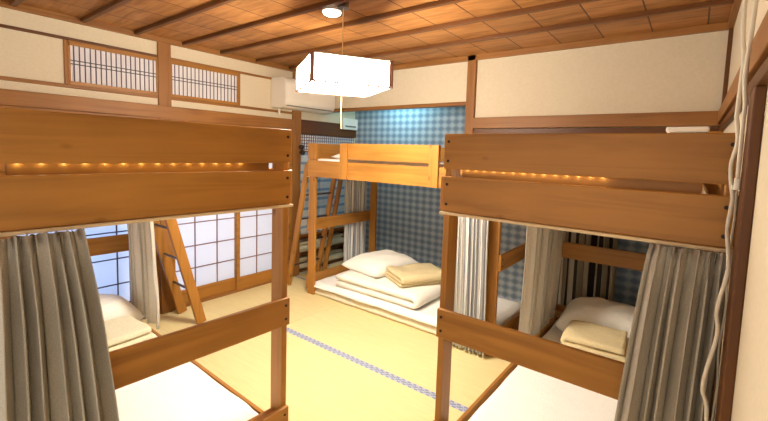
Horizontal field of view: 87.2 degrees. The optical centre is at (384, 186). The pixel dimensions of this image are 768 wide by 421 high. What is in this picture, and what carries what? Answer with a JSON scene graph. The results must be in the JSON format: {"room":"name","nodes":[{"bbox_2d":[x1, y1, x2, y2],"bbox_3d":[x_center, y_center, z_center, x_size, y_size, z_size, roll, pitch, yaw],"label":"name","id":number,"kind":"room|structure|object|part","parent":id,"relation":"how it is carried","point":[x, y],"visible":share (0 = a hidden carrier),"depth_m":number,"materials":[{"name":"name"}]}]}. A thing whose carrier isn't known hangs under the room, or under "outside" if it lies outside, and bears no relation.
{"room":"dormitory","nodes":[
{"label":"dormitory","id":0,"kind":"room"},
{"bbox_2d":[0,7,354,273],"bbox_3d":[-2.355,-0.047,3.377,0.620,2.405,5.690,6,6,37],"label":"wall","id":1,"kind":"structure","parent":0,"point":[24,55],"depth_m":2.96,"materials":[{"name":"beige paint"}]},
{"bbox_2d":[9,0,23,6],"bbox_3d":[-0.946,-1.036,1.496,3.737,0.028,0.032,6,6,37],"label":"trim","id":2,"kind":"structure","parent":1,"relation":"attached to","point":[14,3],"depth_m":2.55,"materials":[{"name":"brown wood"}]},
{"bbox_2d":[63,39,68,83],"bbox_3d":[-2.272,-0.884,2.874,0.032,0.308,0.025,6,6,37],"label":"trim","id":3,"kind":"structure","parent":1,"relation":"attached to","point":[65,42],"depth_m":2.86,"materials":[{"name":"brown wood"}]},
{"bbox_2d":[0,24,156,56],"bbox_3d":[-2.851,-1.003,2.100,0.030,0.022,3.155,6,6,37],"label":"trim","id":4,"kind":"structure","parent":1,"relation":"attached to","point":[1,25],"depth_m":2.87,"materials":[{"name":"brown wood"}]},
{"bbox_2d":[0,76,157,97],"bbox_3d":[-2.861,-0.672,2.128,0.032,0.026,3.155,6,6,37],"label":"trim","id":5,"kind":"structure","parent":1,"relation":"attached to","point":[6,78],"depth_m":2.91,"materials":[{"name":"brown wood"}]},
{"bbox_2d":[7,224,159,314],"bbox_3d":[-2.255,0.309,3.098,0.028,1.610,0.975,6,6,37],"label":"door","id":6,"kind":"structure","parent":1,"relation":"in","point":[111,271],"depth_m":3.24,"materials":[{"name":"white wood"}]},
{"bbox_2d":[81,0,131,22],"bbox_3d":[-0.715,-1.054,1.798,3.737,0.028,0.032,6,6,37],"label":"trim","id":7,"kind":"structure","parent":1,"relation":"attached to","point":[115,4],"depth_m":2.64,"materials":[{"name":"brown wood"}]},
{"bbox_2d":[68,40,157,94],"bbox_3d":[-2.072,-0.899,3.118,0.012,0.308,0.605,6,6,37],"label":"window","id":8,"kind":"structure","parent":1,"relation":"in","point":[90,65],"depth_m":3.09,"materials":[{"name":"white paper"}]},
{"bbox_2d":[0,88,293,129],"bbox_3d":[-2.424,-0.584,2.697,0.050,0.105,4.580,6,6,37],"label":"trim","id":9,"kind":"structure","parent":1,"relation":"attached to","point":[8,97],"depth_m":3.18,"materials":[{"name":"brown wood"}]},
{"bbox_2d":[0,0,295,71],"bbox_3d":[-2.261,-1.184,2.818,0.030,0.040,5.027,6,6,37],"label":"trim","id":10,"kind":"structure","parent":1,"relation":"attached to","point":[3,3],"depth_m":3.13,"materials":[{"name":"brown wood"}]},
{"bbox_2d":[157,41,173,313],"bbox_3d":[-1.912,-0.063,3.493,0.100,2.365,0.105,6,6,37],"label":"trim","id":11,"kind":"structure","parent":1,"relation":"attached to","point":[163,49],"depth_m":3.42,"materials":[{"name":"brown wood"}]},
{"bbox_2d":[134,0,235,34],"bbox_3d":[-0.502,-1.071,2.075,3.737,0.028,0.032,6,6,37],"label":"trim","id":12,"kind":"structure","parent":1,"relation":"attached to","point":[211,5],"depth_m":2.70,"materials":[{"name":"brown wood"}]},
{"bbox_2d":[173,213,234,305],"bbox_3d":[-1.692,0.265,3.831,0.028,1.610,0.665,6,6,37],"label":"door","id":13,"kind":"structure","parent":1,"relation":"in","point":[209,241],"depth_m":3.90,"materials":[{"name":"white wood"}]},
{"bbox_2d":[171,60,237,104],"bbox_3d":[-1.629,-0.934,3.694,0.012,0.308,0.640,6,6,37],"label":"window","id":14,"kind":"structure","parent":1,"relation":"in","point":[188,81],"depth_m":3.67,"materials":[{"name":"white paper"}]},
{"bbox_2d":[160,280,270,313],"bbox_3d":[-2.514,1.143,2.871,0.080,0.030,4.580,6,6,37],"label":"trim","id":15,"kind":"structure","parent":1,"relation":"attached to","point":[266,282],"depth_m":4.02,"materials":[{"name":"brown wood"}]},
{"bbox_2d":[171,58,270,79],"bbox_3d":[-1.425,-1.115,3.955,0.032,0.022,1.320,6,6,37],"label":"trim","id":16,"kind":"structure","parent":1,"relation":"attached to","point":[173,59],"depth_m":3.77,"materials":[{"name":"brown wood"}]},
{"bbox_2d":[171,97,292,113],"bbox_3d":[-1.436,-0.785,3.983,0.032,0.026,1.320,6,6,37],"label":"trim","id":17,"kind":"structure","parent":1,"relation":"attached to","point":[172,98],"depth_m":3.86,"materials":[{"name":"brown wood"}]},
{"bbox_2d":[238,73,239,104],"bbox_3d":[-1.435,-0.951,3.963,0.032,0.308,0.025,6,6,37],"label":"trim","id":18,"kind":"structure","parent":1,"relation":"attached to","point":[238,73],"depth_m":3.95,"materials":[{"name":"brown wood"}]},
{"bbox_2d":[235,151,291,289],"bbox_3d":[-1.278,0.236,4.322,0.028,1.610,0.690,6,6,37],"label":"door","id":19,"kind":"structure","parent":1,"relation":"in","point":[253,229],"depth_m":4.25,"materials":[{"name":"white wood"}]},
{"bbox_2d":[182,0,352,45],"bbox_3d":[-0.273,-1.089,2.372,3.737,0.028,0.032,6,6,37],"label":"trim","id":20,"kind":"structure","parent":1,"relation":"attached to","point":[328,3],"depth_m":2.75,"materials":[{"name":"brown wood"}]},
{"bbox_2d":[291,72,300,276],"bbox_3d":[-1.040,-0.132,4.628,0.100,2.365,0.120,6,6,37],"label":"trim","id":21,"kind":"structure","parent":1,"relation":"attached to","point":[296,131],"depth_m":4.59,"materials":[{"name":"brown wood"}]},
{"bbox_2d":[271,76,334,114],"bbox_3d":[-0.882,-0.959,4.469,0.256,0.380,0.720,6,6,37],"label":"air conditioner","id":22,"kind":"object","parent":1,"relation":"attached to","point":[283,94],"visible":0.85,"depth_m":4.25,"materials":[{"name":"beige plastic"}]},
{"bbox_3d":[-0.781,-0.994,4.390,0.005,0.160,0.680,6,6,37],"label":"panel","id":23,"kind":"part","parent":22,"relation":"part of","materials":[{"name":"beige plastic"}]},
{"bbox_2d":[299,229,343,272],"bbox_3d":[-0.889,0.796,5.225,0.300,0.425,0.910,6,6,37],"label":"shelf","id":24,"kind":"object","parent":1,"relation":"on","point":[341,245],"visible":0.02,"depth_m":5.26,"materials":[{"name":"brown wood"}]},
{"bbox_2d":[299,247,343,268],"bbox_3d":[-0.893,0.913,5.235,0.303,0.140,0.800,6,6,37],"label":"folded blanket","id":25,"kind":"object","parent":24,"relation":"on","point":[335,253],"visible":0.27,"depth_m":5.26,"materials":[{"name":"beige fabric"}]},
{"bbox_2d":[299,233,343,252],"bbox_3d":[-0.887,0.713,5.218,0.304,0.140,0.800,6,6,37],"label":"folded blanket","id":26,"kind":"object","parent":24,"relation":"on","point":[337,239],"visible":0.3,"depth_m":5.17,"materials":[{"name":"beige fabric"}]},
{"bbox_3d":[-0.617,0.775,5.579,0.300,0.425,0.015,6,6,37],"label":"panel","id":27,"kind":"part","parent":24,"relation":"part of","materials":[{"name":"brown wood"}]},
{"bbox_2d":[300,151,344,236],"bbox_3d":[-0.731,0.073,5.060,0.020,1.025,0.910,6,6,37],"label":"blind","id":28,"kind":"object","parent":1,"relation":"attached to","point":[323,184],"visible":0.3,"depth_m":4.99,"materials":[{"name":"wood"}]},
{"bbox_2d":[301,134,353,150],"bbox_3d":[-0.694,-0.526,4.995,0.010,0.190,0.927,6,6,37],"label":"window","id":29,"kind":"structure","parent":1,"relation":"in","point":[305,139],"depth_m":4.91,"materials":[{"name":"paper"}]},
{"bbox_2d":[301,119,355,137],"bbox_3d":[-0.677,-0.703,4.983,0.040,0.165,0.940,6,6,37],"label":"trim","id":30,"kind":"structure","parent":1,"relation":"attached to","point":[309,127],"depth_m":4.89,"materials":[{"name":"brown wood"}]},
{"bbox_2d":[220,0,467,53],"bbox_3d":[-0.060,-1.106,2.649,3.737,0.028,0.032,6,6,37],"label":"trim","id":31,"kind":"structure","parent":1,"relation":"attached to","point":[438,3],"depth_m":2.76,"materials":[{"name":"brown wood"}]},
{"bbox_2d":[340,118,357,129],"bbox_3d":[-0.451,-0.796,5.189,0.053,0.140,0.280,6,6,37],"label":"junction box","id":32,"kind":"object","parent":1,"relation":"attached to","point":[347,124],"visible":1,"depth_m":5.15,"materials":[{"name":"beige plastic"}]},
{"bbox_2d":[256,0,600,61],"bbox_3d":[0.174,-1.124,2.954,3.737,0.028,0.032,6,6,37],"label":"trim","id":33,"kind":"structure","parent":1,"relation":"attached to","point":[565,3],"depth_m":2.76,"materials":[{"name":"brown wood"}]},
{"bbox_2d":[289,0,733,69],"bbox_3d":[0.429,-1.144,3.287,3.737,0.028,0.032,6,6,37],"label":"trim","id":34,"kind":"structure","parent":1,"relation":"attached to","point":[711,3],"depth_m":2.67,"materials":[{"name":"brown wood"}]},
{"bbox_2d":[6,0,732,66],"bbox_3d":[-0.573,-1.104,1.976,3.937,0.050,5.740,6,6,37],"label":"ceiling","id":35,"kind":"structure","parent":0,"point":[134,15],"depth_m":2.77,"materials":[{"name":"brown wood"}]},
{"bbox_2d":[322,6,340,16],"bbox_3d":[-0.331,-1.101,2.545,0.120,0.058,0.120,6,6,37],"label":"ceiling light","id":36,"kind":"object","parent":35,"relation":"attached to","point":[333,11],"visible":0.88,"depth_m":2.51,"materials":[{"name":"beige plastic"}]},
{"bbox_2d":[295,2,393,101],"bbox_3d":[-0.258,-0.731,2.464,0.484,0.754,0.484,0,5,-22],"label":"pendant lantern","id":37,"kind":"object","parent":35,"relation":"hanging from","point":[319,72],"visible":0.94,"depth_m":2.29,"materials":[{"name":"white paper"}]},
{"bbox_3d":[-0.253,-0.908,2.449,0.005,0.340,0.005,4,5,26],"label":"rod","id":38,"kind":"part","parent":37,"relation":"part of","materials":[{"name":"beige wood"}]},
{"bbox_3d":[-0.260,-0.666,2.470,0.460,0.145,0.460,0,5,-22],"label":"lamp shade","id":39,"kind":"part","parent":37,"relation":"part of","materials":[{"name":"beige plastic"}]},
{"bbox_2d":[355,106,691,306],"bbox_3d":[1.121,-0.033,4.269,3.857,2.365,0.050,6,6,37],"label":"wall","id":40,"kind":"structure","parent":0,"point":[409,220],"depth_m":4.76,"materials":[{"name":"paper"}]},
{"bbox_2d":[557,231,618,305],"bbox_3d":[1.805,0.401,3.561,0.463,1.544,0.085,6,6,37],"label":"curtain","id":41,"kind":"object","parent":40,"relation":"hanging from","point":[577,278],"visible":0.25,"depth_m":3.59,"materials":[{"name":"fabric"}]},
{"bbox_2d":[335,30,728,128],"bbox_3d":[0.785,-0.848,3.709,3.837,0.668,0.060,6,6,37],"label":"wall","id":42,"kind":"structure","parent":0,"point":[685,73],"depth_m":3.09,"materials":[{"name":"beige paint"}]},
{"bbox_2d":[332,102,465,112],"bbox_3d":[0.016,-0.832,4.294,1.912,0.033,0.090,6,6,37],"label":"trim","id":43,"kind":"structure","parent":42,"relation":"attached to","point":[449,104],"depth_m":4.12,"materials":[{"name":"brown wood"}]},
{"bbox_2d":[464,55,477,133],"bbox_3d":[0.807,-0.747,3.692,0.083,0.865,0.110,6,6,37],"label":"trim","id":44,"kind":"structure","parent":42,"relation":"attached to","point":[472,63],"depth_m":3.64,"materials":[{"name":"brown wood"}]},
{"bbox_2d":[393,22,730,69],"bbox_3d":[0.728,-1.160,3.677,3.737,0.045,0.030,6,6,37],"label":"trim","id":45,"kind":"structure","parent":42,"relation":"attached to","point":[723,26],"depth_m":3.06,"materials":[{"name":"brown wood"}]},
{"bbox_2d":[473,127,718,133],"bbox_3d":[1.520,-0.422,3.159,1.742,0.060,0.080,6,6,37],"label":"trim","id":46,"kind":"structure","parent":42,"relation":"attached to","point":[636,129],"depth_m":3.13,"materials":[{"name":"brown wood"}]},
{"bbox_2d":[473,111,719,128],"bbox_3d":[1.521,-0.505,3.150,1.742,0.096,0.105,6,6,37],"label":"trim","id":47,"kind":"structure","parent":42,"relation":"attached to","point":[694,118],"depth_m":2.99,"materials":[{"name":"brown wood"}]},
{"bbox_2d":[666,126,709,132],"bbox_3d":[1.464,-0.147,1.960,0.160,0.262,0.310,6,6,37],"label":"storage box","id":48,"kind":"object","parent":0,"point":[692,129],"visible":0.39,"depth_m":1.83,"materials":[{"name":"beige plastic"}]},
{"bbox_2d":[713,0,767,420],"bbox_3d":[1.388,0.207,1.541,0.100,2.365,4.070,6,6,37],"label":"wall","id":49,"kind":"structure","parent":0,"point":[750,398],"depth_m":0.95,"materials":[{"name":"beige paint"}]},
{"bbox_2d":[698,131,722,251],"bbox_3d":[2.136,0.478,2.702,0.075,1.677,0.080,6,6,37],"label":"trim","id":50,"kind":"structure","parent":49,"relation":"attached to","point":[711,188],"depth_m":2.62,"materials":[{"name":"brown wood"}]},
{"bbox_2d":[700,0,747,420],"bbox_3d":[0.977,0.249,1.162,0.072,2.280,0.039,-2,6,-38],"label":"cable","id":51,"kind":"object","parent":49,"relation":"attached to","point":[745,2],"visible":0.98,"depth_m":1.15,"materials":[{"name":"beige plastic"}]},
{"bbox_2d":[711,190,737,420],"bbox_3d":[0.998,0.696,1.224,0.013,1.380,0.022,6,6,37],"label":"cable","id":52,"kind":"object","parent":49,"relation":"attached to","point":[736,191],"visible":0.77,"depth_m":1.20,"materials":[{"name":"beige plastic"}]},
{"bbox_2d":[721,28,733,104],"bbox_3d":[2.199,-0.763,2.585,0.023,0.557,0.050,6,6,37],"label":"trim","id":53,"kind":"structure","parent":49,"relation":"attached to","point":[730,33],"depth_m":2.56,"materials":[{"name":"brown wood"}]},
{"bbox_2d":[728,0,741,27],"bbox_3d":[0.678,-0.900,0.578,0.030,0.040,5.027,6,6,37],"label":"trim","id":54,"kind":"structure","parent":49,"relation":"attached to","point":[736,6],"depth_m":2.30,"materials":[{"name":"brown wood"}]},
{"bbox_2d":[715,85,766,420],"bbox_3d":[0.981,0.573,1.156,0.025,1.677,0.120,6,6,37],"label":"trim","id":55,"kind":"structure","parent":49,"relation":"attached to","point":[757,97],"depth_m":1.08,"materials":[{"name":"brown wood"}]},
{"bbox_2d":[717,10,767,130],"bbox_3d":[1.139,-0.361,1.254,0.035,0.086,3.367,6,6,37],"label":"trim","id":56,"kind":"structure","parent":49,"relation":"attached to","point":[759,47],"depth_m":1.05,"materials":[{"name":"brown wood"}]},
{"bbox_2d":[731,0,758,189],"bbox_3d":[1.006,-0.438,1.102,0.018,0.900,0.032,6,6,37],"label":"power cord","id":57,"kind":"object","parent":49,"relation":"attached to","point":[736,186],"visible":0.99,"depth_m":1.11,"materials":[{"name":"beige plastic"}]},
{"bbox_2d":[733,178,740,189],"bbox_3d":[0.990,-0.006,1.133,0.013,0.034,0.020,6,6,37],"label":"socket","id":58,"kind":"object","parent":57,"relation":"attached to","point":[736,186],"depth_m":1.13,"materials":[{"name":"beige plastic"}]},
{"bbox_3d":[-0.825,1.332,2.286,4.337,0.040,5.690,6,6,37],"label":"floor","id":59,"kind":"structure","parent":0,"visible":0},
{"bbox_2d":[141,277,341,360],"bbox_3d":[-1.253,1.157,3.652,0.977,0.050,1.907,6,6,37],"label":"mat","id":60,"kind":"object","parent":59,"relation":"on","point":[303,304],"visible":0.24,"depth_m":3.80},
{"bbox_2d":[153,219,205,323],"bbox_3d":[-1.756,0.443,3.272,0.363,1.412,0.446,6,6,37],"label":"ladder","id":61,"kind":"object","parent":60,"relation":"on","point":[172,226],"visible":0.5,"depth_m":3.33,"materials":[{"name":"brown wood"}]},
{"bbox_3d":[-1.886,0.430,3.371,0.035,1.412,0.446,6,6,37],"label":"rail","id":62,"kind":"part","parent":61,"relation":"part of","materials":[{"name":"brown wood"}]},
{"bbox_2d":[287,163,336,284],"bbox_3d":[-0.787,0.410,4.428,0.334,1.334,0.450,6,6,37],"label":"ladder","id":63,"kind":"object","parent":60,"relation":"on","point":[303,194],"visible":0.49,"depth_m":4.35,"materials":[{"name":"brown wood"}]},
{"bbox_3d":[-0.914,0.420,4.262,0.334,1.334,0.030,6,6,37],"label":"rail","id":64,"kind":"part","parent":63,"relation":"part of","materials":[{"name":"brown wood"}]},
{"bbox_3d":[-0.659,0.400,4.595,0.334,1.334,0.030,6,6,37],"label":"rail","id":65,"kind":"part","parent":63,"relation":"part of","materials":[{"name":"brown wood"}]},
{"bbox_2d":[294,262,342,279],"bbox_3d":[-0.237,1.099,4.711,1.299,0.050,1.007,6,6,37],"label":"mat","id":66,"kind":"object","parent":59,"relation":"on","point":[302,276],"visible":0.09,"depth_m":4.81,"materials":[{"name":"beige wicker"}]},
{"bbox_2d":[322,179,342,269],"bbox_3d":[-0.592,0.395,4.682,0.330,1.333,0.030,6,6,37],"label":"wooden pole","id":67,"kind":"object","parent":66,"relation":"on","point":[340,181],"visible":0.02,"depth_m":4.69,"materials":[{"name":"brown wood"}]},
{"bbox_2d":[197,330,465,420],"bbox_3d":[-0.463,1.284,2.452,1.739,0.050,0.956,6,6,37],"label":"mat","id":68,"kind":"object","parent":59,"relation":"on","point":[323,383],"visible":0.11,"depth_m":2.54,"materials":[{"name":"beige wicker"}]},
{"bbox_2d":[287,303,510,409],"bbox_3d":[0.182,1.244,3.160,1.899,0.050,0.948,6,6,37],"label":"mat","id":69,"kind":"object","parent":59,"relation":"on","point":[408,354],"visible":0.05,"depth_m":3.01,"materials":[{"name":"beige wicker"}]},
{"bbox_2d":[498,296,549,335],"bbox_3d":[0.914,1.210,3.834,1.597,0.050,1.007,6,6,37],"label":"mat","id":70,"kind":"object","parent":59,"relation":"on","point":[498,296],"visible":0.03,"depth_m":4.11,"materials":[{"name":"fabric"}]},
{"bbox_2d":[306,143,525,356],"bbox_3d":[0.326,0.387,3.896,2.065,1.541,1.088,6,6,37],"label":"bunk bed","id":71,"kind":"object","parent":70,"relation":"on","point":[423,176],"visible":0.52,"depth_m":3.53,"materials":[{"name":"brown wood"}]},
{"bbox_3d":[-0.727,0.340,4.085,0.090,1.537,0.030,6,6,37],"label":"post","id":72,"kind":"part","parent":71,"relation":"part of","materials":[{"name":"brown wood"}]},
{"bbox_3d":[-0.495,0.963,4.561,0.022,0.140,1.008,6,6,37],"label":"rail","id":73,"kind":"part","parent":71,"relation":"part of","materials":[{"name":"brown wood"}]},
{"bbox_3d":[-0.476,0.376,4.511,0.022,0.120,1.008,6,6,37],"label":"rail","id":74,"kind":"part","parent":71,"relation":"part of","materials":[{"name":"brown wood"}]},
{"bbox_2d":[343,180,366,262],"bbox_3d":[-0.348,0.421,4.774,0.042,1.124,0.380,6,6,37],"label":"curtain","id":75,"kind":"object","parent":71,"relation":"hanging from","point":[355,193],"visible":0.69,"depth_m":4.75,"materials":[{"name":"grey fabric"}]},
{"bbox_3d":[-0.132,0.293,4.860,0.090,1.537,0.030,6,6,37],"label":"post","id":76,"kind":"part","parent":71,"relation":"part of","materials":[{"name":"brown wood"}]},
{"bbox_2d":[318,159,443,167],"bbox_3d":[0.311,-0.167,3.851,1.914,0.129,0.948,6,6,37],"label":"futon","id":77,"kind":"object","parent":71,"relation":"on","point":[334,160],"visible":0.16,"depth_m":3.59,"materials":[{"name":"white fabric"}]},
{"bbox_2d":[331,154,339,158],"bbox_3d":[-0.261,-0.328,4.283,0.360,0.083,0.500,6,6,37],"label":"pillow","id":78,"kind":"object","parent":77,"relation":"on","point":[337,156],"visible":0.05,"depth_m":4.17,"materials":[{"name":"white fabric"}]},
{"bbox_3d":[0.033,-0.104,3.441,2.006,0.161,0.022,6,6,37],"label":"rail","id":79,"kind":"part","parent":71,"relation":"part of","materials":[{"name":"brown wood"}]},
{"bbox_2d":[314,275,520,334],"bbox_3d":[0.259,1.086,3.945,1.910,0.136,0.929,6,6,37],"label":"futon","id":80,"kind":"object","parent":71,"relation":"in","point":[424,318],"visible":0.2,"depth_m":3.61,"materials":[{"name":"white fabric"}]},
{"bbox_2d":[336,270,440,308],"bbox_3d":[0.154,0.945,4.029,0.962,0.132,0.820,6,6,37],"label":"duvet","id":81,"kind":"object","parent":80,"relation":"on","point":[383,288],"visible":0.44,"depth_m":3.68,"materials":[{"name":"white fabric"}]},
{"bbox_2d":[341,249,417,277],"bbox_3d":[-0.033,0.780,4.225,0.520,0.154,0.660,7,7,44],"label":"pillow","id":82,"kind":"object","parent":81,"relation":"on","point":[373,264],"visible":0.84,"depth_m":4.07,"materials":[{"name":"white fabric"}]},
{"bbox_2d":[385,263,440,287],"bbox_3d":[0.313,0.842,3.849,0.500,0.115,0.396,0,5,-24],"label":"folded blanket","id":83,"kind":"object","parent":81,"relation":"on","point":[415,274],"visible":0.95,"depth_m":3.73,"materials":[{"name":"beige fabric"}]},
{"bbox_2d":[452,216,488,356],"bbox_3d":[0.617,0.634,2.974,0.322,1.184,0.057,6,6,37],"label":"curtain","id":84,"kind":"object","parent":71,"relation":"hanging from","point":[472,234],"visible":0.59,"depth_m":2.95,"materials":[{"name":"grey fabric"}]},
{"bbox_3d":[0.792,0.486,2.927,0.090,1.537,0.030,6,6,37],"label":"post","id":85,"kind":"part","parent":71,"relation":"part of","materials":[{"name":"brown wood"}]},
{"bbox_3d":[1.113,1.118,3.336,0.022,0.140,1.008,6,6,37],"label":"rail","id":86,"kind":"part","parent":71,"relation":"part of","materials":[{"name":"brown wood"}]},
{"bbox_3d":[1.132,0.531,3.286,0.022,0.120,1.008,6,6,37],"label":"rail","id":87,"kind":"part","parent":71,"relation":"part of","materials":[{"name":"brown wood"}]},
{"bbox_2d":[433,133,744,420],"bbox_3d":[1.270,0.535,2.367,1.088,1.565,2.065,6,6,38],"label":"bunk bed","id":88,"kind":"object","parent":59,"relation":"on","point":[644,187],"visible":0.76,"depth_m":1.51,"materials":[{"name":"brown wood"}]},
{"bbox_3d":[0.298,0.545,1.915,0.030,1.561,0.090,6,6,38],"label":"post","id":89,"kind":"part","parent":88,"relation":"part of","materials":[{"name":"brown wood"}]},
{"bbox_3d":[0.883,-0.015,2.642,0.022,0.160,2.006,6,6,38],"label":"rail","id":90,"kind":"part","parent":88,"relation":"part of","materials":[{"name":"brown wood"}]},
{"bbox_3d":[0.886,1.194,2.712,0.020,0.070,1.826,6,6,38],"label":"rail","id":91,"kind":"part","parent":88,"relation":"part of","materials":[{"name":"brown wood"}]},
{"bbox_2d":[518,226,563,335],"bbox_3d":[1.215,0.567,3.027,0.062,1.028,0.930,6,6,38],"label":"curtain","id":92,"kind":"object","parent":88,"relation":"hanging from","point":[543,250],"visible":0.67,"depth_m":2.92,"materials":[{"name":"grey fabric"}]},
{"bbox_3d":[1.876,1.141,3.224,1.008,0.160,0.022,6,6,38],"label":"rail","id":93,"kind":"part","parent":88,"relation":"part of","materials":[{"name":"brown wood"}]},
{"bbox_3d":[0.646,0.674,1.580,1.008,0.136,0.022,6,6,38],"label":"rail","id":94,"kind":"part","parent":88,"relation":"part of","materials":[{"name":"brown wood"}]},
{"bbox_3d":[1.894,0.578,3.176,1.008,0.136,0.022,6,6,38],"label":"rail","id":95,"kind":"part","parent":88,"relation":"part of","materials":[{"name":"brown wood"}]},
{"bbox_2d":[614,243,725,420],"bbox_3d":[0.886,0.742,1.317,0.291,1.107,0.121,6,6,37],"label":"curtain","id":96,"kind":"object","parent":88,"relation":"hanging from","point":[672,333],"visible":0.98,"depth_m":1.29,"materials":[{"name":"grey fabric"}]},
{"bbox_2d":[702,184,707,193],"bbox_3d":[1.307,-0.005,2.360,0.946,0.108,1.879,6,6,37],"label":"futon","id":97,"kind":"object","parent":88,"relation":"on","point":[704,190],"visible":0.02,"depth_m":1.80,"materials":[{"name":"white fabric"}]},
{"bbox_3d":[1.069,0.620,1.318,0.030,1.561,0.090,6,6,38],"label":"post","id":98,"kind":"part","parent":88,"relation":"part of","materials":[{"name":"brown wood"}]},
{"bbox_3d":[1.695,0.064,2.012,0.022,0.160,2.006,6,6,38],"label":"rail","id":99,"kind":"part","parent":88,"relation":"part of","materials":[{"name":"brown wood"}]},
{"bbox_3d":[1.275,1.350,2.327,0.852,0.050,0.948,6,6,37],"label":"mat","id":100,"kind":"object","parent":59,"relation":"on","visible":0},
{"bbox_2d":[468,319,617,420],"bbox_3d":[1.272,1.233,2.437,0.908,0.161,1.894,6,6,38],"label":"futon","id":101,"kind":"object","parent":100,"relation":"on","point":[526,394],"visible":0.27,"depth_m":2.19,"materials":[{"name":"white fabric"}]},
{"bbox_2d":[560,320,628,362],"bbox_3d":[1.411,1.054,2.679,0.401,0.171,0.340,5,6,34],"label":"folded blanket","id":102,"kind":"object","parent":101,"relation":"on","point":[608,342],"visible":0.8,"depth_m":2.60,"materials":[{"name":"beige fabric"}]},
{"bbox_2d":[555,297,634,337],"bbox_3d":[1.685,0.997,3.033,0.660,0.248,0.440,5,6,34],"label":"pillow","id":103,"kind":"object","parent":101,"relation":"on","point":[594,310],"visible":0.49,"depth_m":2.96,"materials":[{"name":"white fabric"}]},
{"bbox_3d":[-1.759,1.261,2.238,1.899,0.050,0.952,6,6,37],"label":"mat","id":104,"kind":"object","parent":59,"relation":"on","visible":0},
{"bbox_2d":[0,107,292,420],"bbox_3d":[-1.577,0.460,2.193,2.065,1.565,1.130,6,6,39],"label":"bunk bed","id":105,"kind":"object","parent":104,"relation":"on","point":[60,171],"visible":0.8,"depth_m":1.47,"materials":[{"name":"brown wood"}]},
{"bbox_2d":[0,229,118,420],"bbox_3d":[-0.986,0.689,1.241,0.140,1.107,0.350,6,6,37],"label":"curtain","id":106,"kind":"object","parent":105,"relation":"hanging from","point":[55,363],"visible":1,"depth_m":1.22,"materials":[{"name":"grey fabric"}]},
{"bbox_3d":[-2.365,0.471,2.845,0.022,0.136,1.050,6,6,39],"label":"rail","id":107,"kind":"part","parent":105,"relation":"part of","materials":[{"name":"brown wood"}]},
{"bbox_2d":[127,221,159,328],"bbox_3d":[-1.794,0.466,2.977,0.644,1.007,0.072,6,7,42],"label":"curtain","id":108,"kind":"object","parent":105,"relation":"hanging from","point":[144,291],"visible":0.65,"depth_m":2.93,"materials":[{"name":"grey fabric"}]},
{"bbox_3d":[-0.801,0.629,1.563,0.022,0.136,1.050,6,6,39],"label":"rail","id":109,"kind":"part","parent":105,"relation":"part of","materials":[{"name":"brown wood"}]},
{"bbox_3d":[-1.295,1.132,2.628,1.826,0.070,0.020,6,6,39],"label":"rail","id":110,"kind":"part","parent":105,"relation":"part of","materials":[{"name":"brown wood"}]},
{"bbox_3d":[-0.819,1.193,1.611,0.022,0.160,1.050,6,6,39],"label":"rail","id":111,"kind":"part","parent":105,"relation":"part of","materials":[{"name":"brown wood"}]},
{"bbox_3d":[-0.518,0.513,1.984,0.090,1.561,0.030,6,6,39],"label":"post","id":112,"kind":"part","parent":105,"relation":"part of","materials":[{"name":"brown wood"}]},
{"bbox_3d":[-1.223,-0.075,2.566,2.006,0.160,0.022,6,6,39],"label":"rail","id":113,"kind":"part","parent":105,"relation":"part of","materials":[{"name":"brown wood"}]},
{"bbox_2d":[115,336,257,420],"bbox_3d":[-1.637,1.146,2.269,1.870,0.180,0.961,6,6,39],"label":"futon","id":114,"kind":"object","parent":104,"relation":"on","point":[184,392],"visible":0.16,"depth_m":2.07,"materials":[{"name":"white fabric"}]},
{"bbox_2d":[99,294,143,320],"bbox_3d":[-2.074,0.895,2.811,0.420,0.219,0.580,5,6,35],"label":"pillow","id":115,"kind":"object","parent":114,"relation":"on","point":[113,306],"visible":0.23,"depth_m":2.85,"materials":[{"name":"white fabric"}]},
{"bbox_2d":[104,315,155,351],"bbox_3d":[-1.718,0.964,2.573,0.340,0.137,0.362,5,6,33],"label":"folded blanket","id":116,"kind":"object","parent":114,"relation":"on","point":[123,331],"visible":0.55,"depth_m":2.55,"materials":[{"name":"beige fabric"}]}
]}

